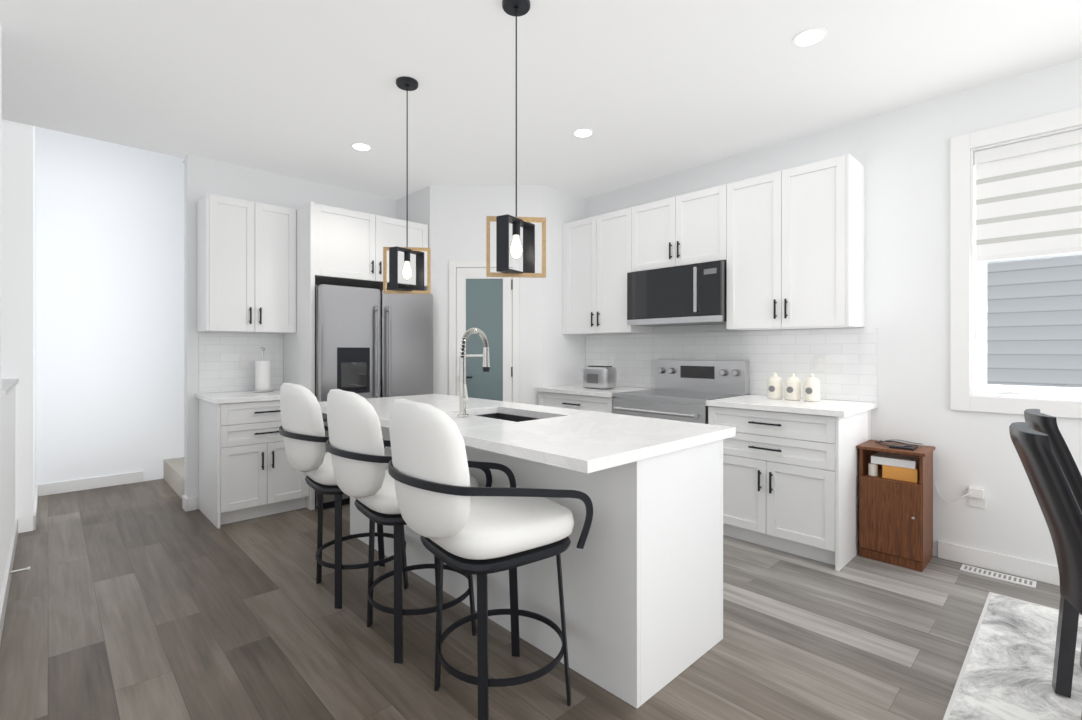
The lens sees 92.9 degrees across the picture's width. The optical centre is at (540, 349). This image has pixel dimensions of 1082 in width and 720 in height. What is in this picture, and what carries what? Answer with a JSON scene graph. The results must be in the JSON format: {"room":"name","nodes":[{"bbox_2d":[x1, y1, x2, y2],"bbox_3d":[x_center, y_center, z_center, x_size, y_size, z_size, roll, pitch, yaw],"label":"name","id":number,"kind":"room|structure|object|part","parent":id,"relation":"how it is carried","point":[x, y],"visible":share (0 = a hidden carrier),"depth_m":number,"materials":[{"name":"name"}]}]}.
{"room":"kitchen","nodes":[
{"label":"kitchen","id":0,"kind":"room"},
{"bbox_2d":[0,24,35,596],"bbox_3d":[-3.023,-1.050,2.885,0.220,4.600,3.950,0,0,-44],"label":"wall","id":1,"kind":"structure","parent":0,"point":[17,317],"depth_m":3.50,"materials":[{"name":"white paint"}]},
{"bbox_2d":[0,519,17,643],"bbox_3d":[-2.602,1.200,2.492,0.014,0.100,2.800,0,0,-44],"label":"baseboard","id":2,"kind":"structure","parent":1,"relation":"attached to","point":[7,579],"depth_m":2.63,"materials":[{"name":"white wood"}]},
{"bbox_2d":[10,566,29,573],"bbox_3d":[-2.812,1.190,2.776,0.076,0.022,0.022,0,0,-44],"label":"doorstop","id":3,"kind":"object","parent":2,"relation":"attached to","point":[20,570],"visible":1,"depth_m":2.77,"materials":[{"name":"silver metal"}]},
{"bbox_2d":[33,484,39,529],"bbox_3d":[-3.908,1.200,3.977,0.014,0.100,1.150,0,0,-44],"label":"baseboard","id":4,"kind":"structure","parent":1,"relation":"attached to","point":[37,492],"depth_m":3.81,"materials":[{"name":"white wood"}]},
{"bbox_2d":[36,127,183,484],"bbox_3d":[-3.324,-1.050,5.417,5.900,4.600,0.120,0,0,-44],"label":"wall","id":5,"kind":"structure","parent":0,"point":[109,308],"depth_m":4.71,"materials":[{"name":"white paint"}]},
{"bbox_2d":[40,471,143,495],"bbox_3d":[-4.029,1.200,4.646,0.695,0.100,0.016,0,0,-44],"label":"baseboard","id":6,"kind":"structure","parent":5,"relation":"attached to","point":[133,477],"depth_m":4.62,"materials":[{"name":"white wood"}]},
{"bbox_2d":[184,154,395,508],"bbox_3d":[-2.149,-0.135,4.645,1.767,2.770,0.120,0,0,-44],"label":"wall","id":7,"kind":"structure","parent":0,"point":[203,177],"depth_m":4.07,"materials":[{"name":"white paint"}]},
{"bbox_2d":[199,332,282,392],"bbox_3d":[-2.465,0.100,4.253,0.620,0.479,0.007,0,0,-44],"label":"backsplash","id":8,"kind":"structure","parent":7,"relation":"attached to","point":[220,370],"depth_m":4.21,"materials":[{"name":"tile"}]},
{"bbox_2d":[197,193,295,333],"bbox_3d":[-2.347,-0.651,4.122,0.633,1.018,0.357,0,0,-44],"label":"upper cabinet","id":9,"kind":"object","parent":7,"relation":"attached to","point":[246,266],"visible":1,"depth_m":3.98,"materials":[{"name":"white wood"}]},
{"bbox_2d":[396,186,429,290],"bbox_3d":[-1.254,-0.135,5.059,0.100,2.770,0.761,0,0,-44],"label":"wall","id":10,"kind":"structure","parent":0,"point":[418,206],"depth_m":4.91,"materials":[{"name":"white paint"}]},
{"bbox_2d":[430,185,542,404],"bbox_3d":[-0.503,-0.135,4.789,1.045,2.770,0.100,0,0,1],"label":"wall","id":11,"kind":"structure","parent":0,"point":[459,214],"depth_m":4.74,"materials":[{"name":"white paint"}]},
{"bbox_2d":[449,260,519,402],"bbox_3d":[-0.522,0.212,4.729,0.471,2.075,0.471,0,0,-44],"label":"door","id":12,"kind":"structure","parent":11,"relation":"attached to","point":[489,307],"depth_m":4.73,"materials":[{"name":"white"}]},
{"bbox_2d":[0,479,1080,719],"bbox_3d":[-0.116,1.280,2.071,5.900,0.060,9.550,0,0,-44],"label":"floor","id":13,"kind":"structure","parent":0,"point":[144,601],"depth_m":2.25,"materials":[{"name":"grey wood"}]},
{"bbox_2d":[164,457,183,498],"bbox_3d":[-2.392,0.417,5.362,2.350,1.665,1.242,0,0,-44],"label":"stair","id":14,"kind":"object","parent":13,"relation":"on","point":[174,473],"visible":0.02,"depth_m":4.66,"materials":[{"name":"beige"}]},
{"bbox_2d":[196,389,308,528],"bbox_3d":[-2.249,0.795,4.014,0.640,0.910,0.647,0,0,-44],"label":"base cabinet","id":15,"kind":"object","parent":13,"relation":"on","point":[247,471],"visible":0.75,"depth_m":3.77,"materials":[{"name":"white wood"}]},
{"bbox_2d":[252,348,272,391],"bbox_3d":[-2.261,0.159,4.178,0.150,0.358,0.150,0,0,-44],"label":"paper towel holder","id":16,"kind":"object","parent":15,"relation":"on","point":[262,375],"visible":0.98,"depth_m":4.14,"materials":[{"name":"white paper"}]},
{"bbox_2d":[279,383,408,608],"bbox_3d":[-1.016,0.708,2.682,0.619,1.084,0.526,0,0,-38],"label":"bar stool","id":17,"kind":"object","parent":13,"relation":"on","point":[302,429],"visible":0.56,"depth_m":2.46,"materials":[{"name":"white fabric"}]},
{"bbox_2d":[283,201,427,509],"bbox_3d":[-1.633,0.045,4.606,1.064,2.410,0.647,0,0,-44],"label":"tall cabinet","id":18,"kind":"object","parent":13,"relation":"on","point":[337,246],"visible":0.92,"depth_m":4.23,"materials":[{"name":"white"}]},
{"bbox_2d":[315,284,432,508],"bbox_3d":[-1.563,0.370,4.548,1.010,1.759,0.768,0,0,-44],"label":"refrigerator","id":19,"kind":"object","parent":13,"relation":"on","point":[373,343],"visible":0.44,"depth_m":4.24,"materials":[{"name":"silver metal"}]},
{"bbox_2d":[326,389,491,663],"bbox_3d":[-0.602,0.708,2.250,0.619,1.084,0.526,0,0,-37],"label":"bar stool","id":20,"kind":"object","parent":13,"relation":"on","point":[356,443],"visible":0.6,"depth_m":2.03,"materials":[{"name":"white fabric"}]},
{"bbox_2d":[388,399,592,719],"bbox_3d":[-0.209,0.708,1.811,0.619,1.084,0.526,0,0,-36],"label":"bar stool","id":21,"kind":"object","parent":13,"relation":"on","point":[453,518],"visible":1,"depth_m":1.62,"materials":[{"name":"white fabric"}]},
{"bbox_2d":[350,426,726,707],"bbox_3d":[-0.255,0.815,2.859,0.630,0.870,2.360,0,0,-44],"label":"kitchen island","id":22,"kind":"object","parent":13,"relation":"on","point":[642,574],"depth_m":1.98,"materials":[{"name":"white wood"}]},
{"bbox_2d":[319,394,734,473],"bbox_3d":[-0.334,0.360,2.790,0.990,0.040,2.410,0,0,-44],"label":"island countertop","id":23,"kind":"structure","parent":22,"relation":"on","point":[581,441],"depth_m":2.12,"materials":[{"name":"white stone"}]},
{"bbox_2d":[457,328,489,417],"bbox_3d":[-0.339,0.112,2.650,0.200,0.455,0.086,0,0,-44],"label":"faucet","id":24,"kind":"object","parent":23,"relation":"on","point":[464,398],"visible":1,"depth_m":2.60,"materials":[{"name":"silver metal"}]},
{"bbox_2d":[479,410,542,421],"bbox_3d":[-0.186,0.484,2.766,0.384,0.232,0.614,0,0,-44],"label":"sink","id":25,"kind":"object","parent":23,"relation":"in","point":[486,413],"depth_m":3.02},
{"bbox_2d":[536,384,654,412],"bbox_3d":[0.496,0.795,4.590,0.687,0.910,0.855,0,0,-44],"label":"base cabinet","id":26,"kind":"object","parent":13,"relation":"on","point":[579,397],"visible":0.27,"depth_m":4.38,"materials":[{"name":"white wood"}]},
{"bbox_2d":[582,366,616,388],"bbox_3d":[0.511,0.239,4.550,0.173,0.196,0.300,0,0,-44],"label":"toaster","id":27,"kind":"object","parent":26,"relation":"on","point":[600,377],"visible":0.98,"depth_m":4.46,"materials":[{"name":"silver metal"}]},
{"bbox_2d":[612,360,749,423],"bbox_3d":[1.059,0.667,3.974,0.727,1.165,0.806,0,0,-44],"label":"range","id":28,"kind":"object","parent":13,"relation":"on","point":[684,390],"visible":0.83,"depth_m":3.97,"materials":[{"name":"silver metal"}]},
{"bbox_2d":[706,395,876,570],"bbox_3d":[1.643,0.795,3.393,0.687,0.910,0.833,0,0,-44],"label":"base cabinet","id":29,"kind":"object","parent":13,"relation":"on","point":[791,476],"visible":0.85,"depth_m":3.12,"materials":[{"name":"white wood"}]},
{"bbox_2d":[767,373,782,398],"bbox_3d":[1.631,0.248,3.587,0.102,0.180,0.100,0,0,-44],"label":"canister","id":30,"kind":"object","parent":29,"relation":"on","point":[774,386],"visible":0.98,"depth_m":3.55,"materials":[{"name":"white ceramic"}]},
{"bbox_2d":[785,373,800,399],"bbox_3d":[1.714,0.248,3.500,0.102,0.180,0.100,0,0,-44],"label":"canister","id":31,"kind":"object","parent":29,"relation":"on","point":[792,387],"visible":1,"depth_m":3.46,"materials":[{"name":"white ceramic"}]},
{"bbox_2d":[803,374,819,401],"bbox_3d":[1.797,0.248,3.413,0.102,0.180,0.100,0,0,-44],"label":"canister","id":32,"kind":"object","parent":29,"relation":"on","point":[811,388],"visible":1,"depth_m":3.38,"materials":[{"name":"white ceramic"}]},
{"bbox_2d":[856,440,934,571],"bbox_3d":[2.135,0.915,3.097,0.322,0.670,0.339,0,0,-44],"label":"cabinet","id":33,"kind":"object","parent":13,"relation":"on","point":[896,522],"depth_m":3.00,"materials":[{"name":"brown wood"}]},
{"bbox_3d":[2.119,0.698,3.078,0.170,0.120,0.250,0,0,-44],"label":"side cabinet items","id":34,"kind":"part","parent":33,"relation":"part of"},
{"bbox_2d":[875,439,922,450],"bbox_3d":[2.153,0.568,3.101,0.246,0.023,0.238,0,0,-44],"label":"cables","id":35,"kind":"object","parent":33,"relation":"on","point":[906,447],"visible":1,"depth_m":3.04,"materials":[{"name":"black plastic"}]},
{"bbox_2d":[960,564,1036,587],"bbox_3d":[2.521,1.246,2.840,0.100,0.006,0.310,0,0,-44],"label":"floor vent","id":36,"kind":"object","parent":13,"relation":"in","point":[1001,576],"visible":1,"depth_m":2.82,"materials":[{"name":"white plastic"}]},
{"bbox_2d":[943,592,1081,719],"bbox_3d":[2.377,1.246,0.686,2.604,0.008,2.924,0,0,-44],"label":"rug","id":37,"kind":"object","parent":13,"relation":"on","point":[1006,672],"visible":1,"depth_m":2.00,"materials":[{"name":"grey carpet"}]},
{"bbox_2d":[1009,422,1081,719],"bbox_3d":[1.882,0.752,1.620,0.605,0.968,0.440,0,0,36],"label":"dining chair","id":38,"kind":"object","parent":37,"relation":"on","point":[1059,506],"visible":1,"depth_m":1.67,"materials":[{"name":"black wood"}]},
{"bbox_2d":[1024,409,1081,667],"bbox_3d":[2.341,0.752,2.053,0.605,0.968,0.440,0,0,36],"label":"dining chair","id":39,"kind":"object","parent":37,"relation":"on","point":[1036,419],"visible":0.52,"depth_m":2.04,"materials":[{"name":"black"}]},
{"bbox_2d":[0,0,1081,199],"bbox_3d":[0.386,-1.645,1.548,5.900,0.250,8.100,0,0,-44],"label":"ceiling","id":40,"kind":"structure","parent":0,"point":[643,90],"depth_m":2.85,"materials":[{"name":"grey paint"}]},
{"bbox_2d":[351,143,371,150],"bbox_3d":[-1.341,-1.517,3.840,0.150,0.006,0.150,0,0,-44],"label":"recessed light","id":41,"kind":"object","parent":40,"relation":"in","point":[362,146],"visible":1,"depth_m":3.83,"materials":[{"name":"white plastic"}]},
{"bbox_2d":[383,76,430,293],"bbox_3d":[-0.759,-0.919,2.916,0.260,1.199,0.201,0,0,-6],"label":"pendant light","id":42,"kind":"object","parent":40,"relation":"hanging from","point":[405,83],"visible":0.98,"depth_m":2.90,"materials":[{"name":"black metal"}]},
{"bbox_2d":[486,0,545,277],"bbox_3d":[-0.108,-0.919,2.251,0.260,1.199,0.201,0,0,-6],"label":"pendant light","id":43,"kind":"object","parent":40,"relation":"hanging from","point":[516,9],"visible":0.98,"depth_m":2.24,"materials":[{"name":"black metal"}]},
{"bbox_2d":[572,128,593,137],"bbox_3d":[0.294,-1.517,3.594,0.150,0.006,0.150,0,0,-44],"label":"recessed light","id":44,"kind":"object","parent":40,"relation":"in","point":[583,132],"visible":1,"depth_m":3.58,"materials":[{"name":"white plastic"}]},
{"bbox_2d":[792,28,826,46],"bbox_3d":[1.304,-1.517,2.498,0.150,0.006,0.150,0,0,-44],"label":"recessed light","id":45,"kind":"object","parent":40,"relation":"in","point":[808,37],"visible":1,"depth_m":2.49,"materials":[{"name":"white plastic"}]},
{"bbox_2d":[543,185,585,386],"bbox_3d":[0.198,-0.135,4.970,0.594,2.770,0.100,0,0,-44],"label":"wall","id":46,"kind":"structure","parent":0,"point":[563,359],"depth_m":4.86,"materials":[{"name":"white paint"}]},
{"bbox_2d":[586,58,1081,565],"bbox_3d":[2.574,-0.135,3.023,0.140,2.770,7.200,0,0,-44],"label":"wall","id":47,"kind":"structure","parent":0,"point":[902,156],"depth_m":3.14,"materials":[{"name":"white paint"}]},
{"bbox_2d":[563,208,653,334],"bbox_3d":[0.625,-0.677,4.714,0.330,1.056,0.854,0,0,-44],"label":"upper cabinet","id":48,"kind":"object","parent":47,"relation":"attached to","point":[594,248],"depth_m":4.61,"materials":[{"name":"white wood"}]},
{"bbox_2d":[627,187,714,272],"bbox_3d":[1.171,-0.930,4.144,0.330,0.550,0.840,0,0,-44],"label":"upper cabinet","id":49,"kind":"object","parent":47,"relation":"attached to","point":[678,230],"depth_m":4.04,"materials":[{"name":"white wood"}]},
{"bbox_2d":[627,260,726,326],"bbox_3d":[1.133,-0.424,4.107,0.435,0.438,0.824,0,0,-44],"label":"over-the-range microwave","id":50,"kind":"object","parent":49,"relation":"attached to","point":[689,294],"visible":0.96,"depth_m":3.94,"materials":[{"name":"silver metal"}]},
{"bbox_2d":[585,328,876,401],"bbox_3d":[1.312,0.097,4.231,0.007,0.484,2.502,0,0,-44],"label":"backsplash","id":51,"kind":"structure","parent":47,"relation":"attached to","point":[850,374],"depth_m":3.84,"materials":[{"name":"tile"}]},
{"bbox_2d":[610,354,615,365],"bbox_3d":[0.681,0.092,4.879,0.006,0.115,0.072,0,0,-44],"label":"outlet","id":52,"kind":"object","parent":51,"relation":"attached to","point":[612,359],"visible":1,"depth_m":4.87,"materials":[{"name":"white plastic"}]},
{"bbox_2d":[815,355,825,371],"bbox_3d":[1.938,0.092,3.568,0.006,0.115,0.072,0,0,-44],"label":"outlet","id":53,"kind":"object","parent":51,"relation":"attached to","point":[820,363],"visible":1,"depth_m":3.56,"materials":[{"name":"white plastic"}]},
{"bbox_2d":[715,154,864,329],"bbox_3d":[1.717,-0.677,3.575,0.330,1.056,0.850,0,0,-44],"label":"upper cabinet","id":54,"kind":"object","parent":47,"relation":"attached to","point":[787,246],"depth_m":3.39,"materials":[{"name":"white wood"}]},
{"bbox_2d":[934,483,985,507],"bbox_3d":[2.450,0.850,3.015,0.047,0.116,0.235,0,0,-44],"label":"plug","id":55,"kind":"object","parent":47,"relation":"attached to","point":[977,496],"visible":0.96,"depth_m":2.96,"materials":[{"name":"white plastic"}]},
{"bbox_2d":[938,541,1059,585],"bbox_3d":[3.702,1.200,1.735,0.014,0.100,3.780,0,0,-44],"label":"baseboard","id":56,"kind":"structure","parent":47,"relation":"attached to","point":[1028,569],"depth_m":2.89,"materials":[{"name":"white wood"}]},
{"bbox_2d":[950,107,1081,418],"bbox_3d":[2.969,-0.453,2.591,0.148,1.615,1.410,0,0,-44],"label":"window","id":57,"kind":"structure","parent":47,"relation":"in","point":[968,327],"depth_m":2.99,"materials":[{"name":"white"}]},
{"bbox_2d":[974,129,1081,261],"bbox_3d":[2.965,-0.836,2.587,0.060,0.641,1.200,0,0,-44],"label":"window blind","id":58,"kind":"object","parent":57,"relation":"attached to","point":[1028,198],"visible":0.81,"depth_m":2.84,"materials":[{"name":"white fabric"}]},
{"label":"outside","id":59,"kind":"structure","parent":0,"visible":0},
{"bbox_2d":[987,252,1081,387],"bbox_3d":[4.314,-0.750,3.444,0.065,6.000,7.000,0,0,-44],"label":"siding","id":60,"kind":"structure","parent":59,"point":[1033,317],"depth_m":3.95,"materials":[{"name":"grey"}]}
]}

